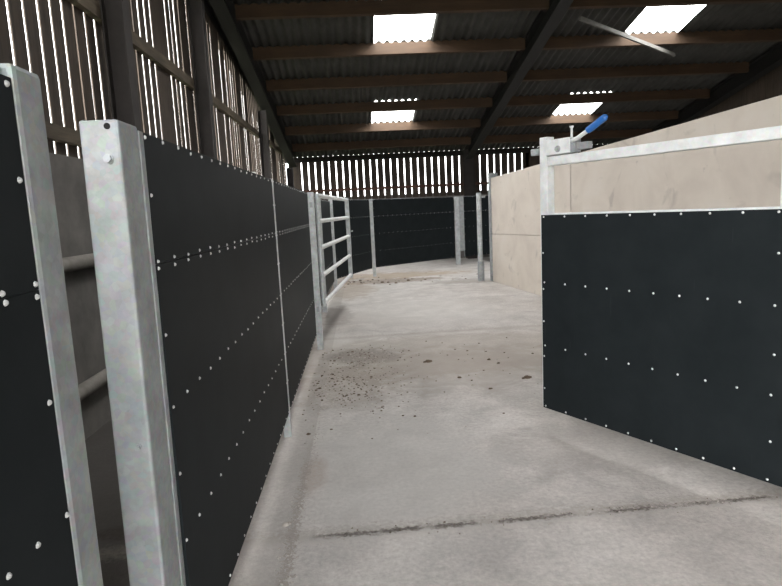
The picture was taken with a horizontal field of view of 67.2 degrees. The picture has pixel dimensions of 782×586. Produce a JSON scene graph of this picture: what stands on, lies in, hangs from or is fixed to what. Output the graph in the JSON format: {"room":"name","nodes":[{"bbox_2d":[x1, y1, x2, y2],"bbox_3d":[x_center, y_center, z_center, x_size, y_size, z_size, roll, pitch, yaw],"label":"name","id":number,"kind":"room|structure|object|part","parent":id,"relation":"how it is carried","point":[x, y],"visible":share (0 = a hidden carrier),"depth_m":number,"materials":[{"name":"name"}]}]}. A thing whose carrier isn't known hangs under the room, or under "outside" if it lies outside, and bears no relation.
{"room":"farm building","nodes":[
{"label":"farm building","id":0,"kind":"room"},
{"bbox_2d":[0,0,286,439],"bbox_3d":[-2.513,-2.842,5.693,0.210,7.281,22.301,-3,8,-3],"label":"wall","id":1,"kind":"structure","parent":0,"point":[68,175],"depth_m":4.52,"materials":[{"name":"brown wood"}]},
{"bbox_3d":[-2.470,-1.620,7.885,0.060,0.100,18.100,-3,8,-3],"label":"rail","id":2,"kind":"part","parent":1,"relation":"part of","materials":[{"name":"brown wood"}]},
{"bbox_2d":[62,253,94,272],"bbox_3d":[-2.165,-0.200,4.003,0.100,0.100,9.800,-3,8,-3],"label":"wall rail","id":3,"kind":"object","parent":1,"relation":"attached to","point":[73,263],"visible":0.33,"depth_m":4.00,"materials":[{"name":"silver metal"}]},
{"bbox_2d":[78,368,107,400],"bbox_3d":[-2.123,0.661,4.124,0.100,0.100,9.800,-3,8,-3],"label":"wall rail","id":4,"kind":"object","parent":1,"relation":"attached to","point":[98,380],"visible":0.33,"depth_m":4.12,"materials":[{"name":"grey metal"}]},
{"bbox_3d":[-2.494,-2.603,7.242,0.060,0.115,17.100,-3,8,-3],"label":"rail","id":5,"kind":"part","parent":1,"relation":"part of","materials":[{"name":"brown wood"}]},
{"bbox_2d":[85,257,781,585],"bbox_3d":[2.892,0.522,6.517,10.800,0.120,22.450,-3,8,-3],"label":"floor","id":6,"kind":"structure","parent":0,"point":[556,463],"depth_m":3.25,"materials":[{"name":"concrete"}]},
{"bbox_2d":[0,63,102,585],"bbox_3d":[-0.543,0.660,-0.082,0.067,1.768,2.515,-3,8,-3],"label":"fence panel","id":7,"kind":"object","parent":6,"relation":"on","point":[48,533],"visible":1,"depth_m":0.98,"materials":[{"name":"metal"}]},
{"bbox_2d":[99,0,141,131],"bbox_3d":[-2.212,-1.637,4.873,0.175,5.096,0.150,-3,8,-3],"label":"steel column","id":8,"kind":"structure","parent":6,"relation":"on","point":[115,15],"depth_m":4.82,"materials":[{"name":"brown metal"}]},
{"bbox_2d":[79,119,185,585],"bbox_3d":[-0.653,0.447,1.563,0.094,1.743,0.165,-3,8,-3],"label":"end post","id":9,"kind":"object","parent":6,"relation":"on","point":[113,153],"visible":1,"depth_m":1.48,"materials":[{"name":"metal"}]},
{"bbox_2d":[143,133,288,585],"bbox_3d":[-0.697,0.198,2.752,0.067,1.561,2.256,-3,8,-3],"label":"fence panel","id":10,"kind":"object","parent":9,"relation":"attached to","point":[213,221],"visible":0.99,"depth_m":2.14,"materials":[{"name":"metal"}]},
{"bbox_2d":[187,0,217,159],"bbox_3d":[-2.340,-1.746,7.571,0.175,4.574,0.150,-3,8,-3],"label":"steel column","id":11,"kind":"structure","parent":6,"relation":"on","point":[196,9],"depth_m":7.42,"materials":[{"name":"brown metal"}]},
{"bbox_2d":[257,110,271,178],"bbox_3d":[-2.566,-1.938,12.334,0.175,3.653,0.150,-3,8,-3],"label":"steel column","id":12,"kind":"structure","parent":6,"relation":"on","point":[262,115],"depth_m":12.15,"materials":[{"name":"grey metal"}]},
{"bbox_2d":[272,179,291,436],"bbox_3d":[-0.746,0.125,3.907,0.052,1.738,0.027,-3,8,-3],"label":"fence post","id":13,"kind":"object","parent":6,"relation":"on","point":[287,428],"visible":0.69,"depth_m":3.93,"materials":[{"name":"metal"}]},
{"bbox_2d":[273,180,316,408],"bbox_3d":[-0.823,-0.134,5.155,0.067,1.561,2.515,-3,8,-3],"label":"fence panel","id":14,"kind":"object","parent":13,"relation":"attached to","point":[291,204],"visible":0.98,"depth_m":4.74,"materials":[{"name":"metal"}]},
{"bbox_2d":[282,522,291,526],"bbox_3d":[-0.509,1.130,2.881,0.036,0.017,0.042,2,9,31],"label":"stone","id":15,"kind":"object","parent":6,"relation":"on","point":[284,524],"visible":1,"depth_m":2.87,"materials":[{"name":"beige stone"}]},
{"bbox_2d":[286,167,293,187],"bbox_3d":[-2.770,-2.112,16.646,0.175,2.818,0.150,-3,8,-3],"label":"steel column","id":16,"kind":"structure","parent":6,"relation":"on","point":[290,176],"depth_m":16.47,"materials":[{"name":"metal"}]},
{"bbox_2d":[307,192,323,349],"bbox_3d":[-0.826,-0.231,6.479,0.073,1.735,0.128,-3,8,-3],"label":"post","id":17,"kind":"object","parent":6,"relation":"on","point":[310,195],"visible":1,"depth_m":6.43,"materials":[{"name":"metal"}]},
{"bbox_2d":[314,193,352,306],"bbox_3d":[-0.713,-0.684,8.032,0.092,1.270,3.095,-2,8,2],"label":"gate","id":18,"kind":"object","parent":17,"relation":"attached to","point":[346,217],"visible":1,"depth_m":7.21,"materials":[{"name":"metal"}]},
{"bbox_2d":[319,198,327,311],"bbox_3d":[-1.056,-0.569,8.933,0.076,1.745,0.056,-3,8,-3],"label":"fence post","id":19,"kind":"object","parent":6,"relation":"on","point":[324,309],"visible":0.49,"depth_m":8.92,"materials":[{"name":"metal"}]},
{"bbox_2d":[314,197,321,310],"bbox_3d":[-1.000,-0.485,7.719,0.067,1.561,2.331,-3,8,-4],"label":"fence panel","id":20,"kind":"object","parent":19,"relation":"attached to","point":[314,197],"visible":0.03,"depth_m":8.04,"materials":[{"name":"plastic"}]},
{"bbox_2d":[328,200,337,288],"bbox_3d":[-1.133,-0.934,11.507,0.076,1.760,0.056,-3,8,-3],"label":"fence post","id":21,"kind":"object","parent":6,"relation":"on","point":[331,202],"visible":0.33,"depth_m":11.48,"materials":[{"name":"metal"}]},
{"bbox_2d":[321,199,334,293],"bbox_3d":[-1.138,-0.830,10.218,0.067,1.561,2.461,-3,8,-1],"label":"fence panel","id":22,"kind":"object","parent":21,"relation":"attached to","point":[325,205],"visible":0.42,"depth_m":10.32,"materials":[{"name":"plastic"}]},
{"bbox_2d":[369,199,375,276],"bbox_3d":[-0.420,-1.265,13.541,0.076,1.780,0.056,-3,8,-3],"label":"fence post","id":23,"kind":"object","parent":6,"relation":"on","point":[370,200],"visible":1,"depth_m":13.51,"materials":[{"name":"metal"}]},
{"bbox_2d":[329,199,371,278],"bbox_3d":[-0.826,-1.199,12.530,0.067,1.569,2.040,0,8,19],"label":"fence panel","id":24,"kind":"object","parent":23,"relation":"attached to","point":[359,213],"visible":0.64,"depth_m":12.62,"materials":[{"name":"metal"}]},
{"bbox_2d":[454,196,464,264],"bbox_3d":[1.799,-1.631,15.402,0.245,1.775,0.070,-3,8,-3],"label":"fence post","id":25,"kind":"object","parent":6,"relation":"on","point":[458,201],"visible":1,"depth_m":15.36,"materials":[{"name":"metal"}]},
{"bbox_2d":[372,197,454,266],"bbox_3d":[0.617,-1.545,14.484,2.690,1.574,0.067,-9,10,-40],"label":"fence panel","id":26,"kind":"object","parent":25,"relation":"attached to","point":[406,230],"visible":0.99,"depth_m":14.38,"materials":[{"name":"plastic"}]},
{"bbox_3d":[1.736,-1.627,15.399,0.120,1.775,0.070,-3,8,-3],"label":"post","id":27,"kind":"part","parent":25,"relation":"part of","materials":[{"name":"metal"}]},
{"bbox_3d":[1.851,-1.811,15.372,0.123,1.415,0.015,-3,8,-3],"label":"plate","id":28,"kind":"part","parent":25,"relation":"part of","materials":[{"name":"metal"}]},
{"bbox_2d":[463,195,489,255],"bbox_3d":[3.017,-1.889,16.104,2.483,1.574,0.067,-7,9,-28],"label":"fence panel","id":29,"kind":"object","parent":25,"relation":"attached to","point":[470,210],"visible":0.2,"depth_m":15.66,"materials":[{"name":"plastic"}]},
{"bbox_2d":[463,149,476,258],"bbox_3d":[2.289,-2.561,17.023,0.280,3.120,0.260,-3,8,-3],"label":"steel column","id":30,"kind":"structure","parent":6,"relation":"on","point":[468,164],"depth_m":16.80,"materials":[{"name":"black metal"}]},
{"bbox_2d":[476,193,484,280],"bbox_3d":[1.813,-1.120,11.798,0.187,1.765,0.134,-3,8,-3],"label":"post","id":31,"kind":"object","parent":6,"relation":"on","point":[480,263],"visible":1,"depth_m":11.76,"materials":[{"name":"metal"}]},
{"bbox_3d":[1.782,-1.118,11.797,0.099,1.765,0.099,-3,8,-3],"label":"post","id":32,"kind":"part","parent":31,"relation":"part of","materials":[{"name":"metal"}]},
{"bbox_2d":[488,173,497,280],"bbox_3d":[2.044,-1.299,11.678,0.170,2.130,0.100,-4,8,-10],"label":"end post","id":33,"kind":"object","parent":6,"relation":"on","point":[490,175],"visible":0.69,"depth_m":11.62,"materials":[{"name":"metal"}]},
{"bbox_2d":[492,234,540,295],"bbox_3d":[2.379,-0.526,10.137,0.130,0.997,3.215,-4,8,-10],"label":"panel","id":34,"kind":"object","parent":6,"relation":"on","point":[516,258],"visible":0.49,"depth_m":10.43,"materials":[{"name":"beige concrete"}]},
{"bbox_2d":[491,164,570,234],"bbox_3d":[2.329,-1.565,9.991,0.130,1.202,3.215,-4,8,-10],"label":"panel","id":35,"kind":"object","parent":34,"relation":"on","point":[515,196],"visible":0.57,"depth_m":10.02,"materials":[{"name":"beige concrete"}]},
{"bbox_2d":[522,375,531,378],"bbox_3d":[1.181,0.730,5.119,0.094,0.026,0.050,-3,8,-3],"label":"clod","id":36,"kind":"object","parent":6,"relation":"on","point":[525,376],"visible":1,"depth_m":5.10,"materials":[{"name":"soil"}]},
{"bbox_2d":[277,273,777,584],"bbox_3d":[0.663,0.320,8.190,3.110,0.033,11.681,-3,8,-3],"label":"scattered grit","id":37,"kind":"object","parent":6,"relation":"on","point":[408,273],"visible":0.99,"depth_m":5.00,"materials":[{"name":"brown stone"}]},
{"bbox_3d":[3.170,-0.023,5.958,0.836,1.088,5.268,-3,8,-3],"label":"panel","id":38,"kind":"object","parent":6,"relation":"on","visible":0},
{"bbox_2d":[571,95,781,211],"bbox_3d":[3.116,-1.142,5.801,0.130,1.342,5.300,-4,8,-10],"label":"concrete wall","id":39,"kind":"structure","parent":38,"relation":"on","point":[742,175],"depth_m":5.88,"materials":[{"name":"beige concrete"}]},
{"bbox_2d":[285,144,607,258],"bbox_3d":[2.285,-2.600,17.275,10.500,3.126,0.250,-3,8,-3],"label":"wall","id":40,"kind":"structure","parent":0,"point":[528,160],"depth_m":17.01,"materials":[{"name":"wood"}]},
{"bbox_3d":[2.261,-3.175,17.113,10.500,0.070,0.070,-3,8,-3],"label":"rail","id":41,"kind":"part","parent":40,"relation":"part of","materials":[{"name":"wood"}]},
{"bbox_3d":[2.220,-4.033,16.998,10.500,0.095,0.100,-3,8,-3],"label":"rail","id":42,"kind":"part","parent":40,"relation":"part of","materials":[{"name":"wood"}]},
{"bbox_2d":[207,0,781,158],"bbox_3d":[2.672,-4.672,5.648,10.951,4.243,22.572,-3,8,-3],"label":"ceiling","id":43,"kind":"structure","parent":0,"point":[748,16],"depth_m":11.41,"materials":[{"name":"grey metal"}]},
{"bbox_2d":[209,0,296,167],"bbox_3d":[-2.278,-4.226,5.362,0.200,4.431,22.000,-3,8,-3],"label":"rafter","id":44,"kind":"object","parent":43,"relation":"attached to","point":[224,10],"visible":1,"depth_m":10.34,"materials":[{"name":"brown wood"}]},
{"bbox_2d":[292,136,470,151],"bbox_3d":[-0.239,-3.972,15.689,4.760,0.209,0.070,-3,8,-3],"label":"purlin","id":45,"kind":"structure","parent":43,"relation":"attached to","point":[466,140],"depth_m":15.66,"materials":[{"name":"brown wood"}]},
{"bbox_2d":[285,119,480,135],"bbox_3d":[-0.182,-4.046,14.337,4.760,0.209,0.070,-3,8,-3],"label":"purlin","id":46,"kind":"structure","parent":43,"relation":"attached to","point":[470,123],"depth_m":14.30,"materials":[{"name":"brown wood"}]},
{"bbox_2d":[276,97,491,115],"bbox_3d":[-0.125,-4.120,12.986,4.760,0.209,0.070,-3,8,-3],"label":"purlin","id":47,"kind":"structure","parent":43,"relation":"attached to","point":[336,108],"depth_m":12.96,"materials":[{"name":"brown wood"}]},
{"bbox_2d":[266,71,506,91],"bbox_3d":[-0.068,-4.193,11.634,4.760,0.209,0.070,-3,8,-3],"label":"purlin","id":48,"kind":"structure","parent":43,"relation":"attached to","point":[487,76],"depth_m":11.60,"materials":[{"name":"brown wood"}]},
{"bbox_2d":[252,38,524,60],"bbox_3d":[-0.011,-4.267,10.283,4.760,0.209,0.070,-3,8,-3],"label":"purlin","id":49,"kind":"structure","parent":43,"relation":"attached to","point":[503,44],"depth_m":10.25,"materials":[{"name":"brown wood"}]},
{"bbox_2d":[235,0,548,19],"bbox_3d":[0.046,-4.341,8.931,4.760,0.209,0.070,-3,8,-3],"label":"purlin","id":50,"kind":"structure","parent":43,"relation":"attached to","point":[293,10],"depth_m":8.89,"materials":[{"name":"brown wood"}]},
{"bbox_2d":[465,0,573,158],"bbox_3d":[2.680,-4.497,5.586,0.200,4.431,22.000,-3,8,-3],"label":"rafter","id":51,"kind":"object","parent":43,"relation":"attached to","point":[547,21],"visible":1,"depth_m":10.98,"materials":[{"name":"black metal"}]},
{"bbox_2d":[482,129,651,143],"bbox_3d":[4.718,-4.243,15.913,4.760,0.209,0.070,-3,8,-3],"label":"purlin","id":52,"kind":"structure","parent":43,"relation":"attached to","point":[627,133],"depth_m":15.87,"materials":[{"name":"brown wood"}]},
{"bbox_2d":[493,110,677,126],"bbox_3d":[4.775,-4.316,14.561,4.760,0.209,0.070,-3,8,-3],"label":"purlin","id":53,"kind":"structure","parent":43,"relation":"attached to","point":[663,115],"depth_m":14.53,"materials":[{"name":"brown wood"}]},
{"bbox_2d":[506,88,709,106],"bbox_3d":[4.832,-4.390,13.210,4.760,0.209,0.070,-3,8,-3],"label":"purlin","id":54,"kind":"structure","parent":43,"relation":"attached to","point":[558,99],"depth_m":13.18,"materials":[{"name":"brown wood"}]},
{"bbox_2d":[579,16,674,56],"bbox_3d":[4.074,-4.335,9.993,2.708,0.330,0.044,-8,10,-34],"label":"strip light","id":55,"kind":"object","parent":43,"relation":"hanging from","point":[581,18],"visible":1,"depth_m":9.87,"materials":[{"name":"white plastic"}]},
{"bbox_2d":[522,62,748,81],"bbox_3d":[4.889,-4.464,11.858,4.760,0.209,0.070,-3,8,-3],"label":"purlin","id":56,"kind":"structure","parent":43,"relation":"attached to","point":[730,67],"depth_m":11.83,"materials":[{"name":"brown wood"}]},
{"bbox_2d":[542,28,781,49],"bbox_3d":[4.947,-4.538,10.507,4.760,0.209,0.070,-3,8,-3],"label":"purlin","id":57,"kind":"structure","parent":43,"relation":"attached to","point":[761,35],"depth_m":10.48,"materials":[{"name":"brown wood"}]},
{"bbox_2d":[568,0,781,8],"bbox_3d":[5.004,-4.612,9.155,4.760,0.209,0.070,-3,8,-3],"label":"purlin","id":58,"kind":"structure","parent":43,"relation":"attached to","point":[576,4],"depth_m":9.10,"materials":[{"name":"brown wood"}]},
{"bbox_2d":[652,42,781,131],"bbox_3d":[7.638,-4.768,5.810,0.200,4.431,22.000,-3,8,-3],"label":"rafter","id":59,"kind":"object","parent":43,"relation":"attached to","point":[771,59],"visible":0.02,"depth_m":12.68,"materials":[{"name":"brown wood"}]},
{"bbox_2d":[694,65,781,119],"bbox_3d":[8.081,-3.415,6.172,0.150,7.270,22.300,-3,8,-3],"label":"wall","id":60,"kind":"structure","parent":0,"point":[769,85],"depth_m":12.38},
{"bbox_3d":[2.424,0.234,1.459,0.153,1.900,0.153,-3,8,-3],"label":"post","id":61,"kind":"object","parent":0,"visible":0},
{"bbox_2d":[531,114,781,486],"bbox_3d":[1.636,-0.020,2.622,0.108,1.755,2.720,-8,9,-32],"label":"gate","id":62,"kind":"object","parent":61,"relation":"attached to","point":[663,328],"visible":1,"depth_m":2.98,"materials":[{"name":"metal"}]},
{"bbox_3d":[1.060,-0.884,3.296,0.029,0.066,0.138,-7,9,-27],"label":"lever","id":63,"kind":"part","parent":62,"relation":"part of","materials":[{"name":"silver metal"}]},
{"bbox_3d":[1.333,-0.405,3.066,0.062,0.052,1.294,-8,9,-32],"label":"rail","id":64,"kind":"part","parent":62,"relation":"part of","materials":[{"name":"silver metal"}]},
{"bbox_3d":[1.645,-0.681,2.507,0.062,0.054,2.517,-8,9,-32],"label":"rail","id":65,"kind":"part","parent":62,"relation":"part of","materials":[{"name":"silver metal"}]}
]}

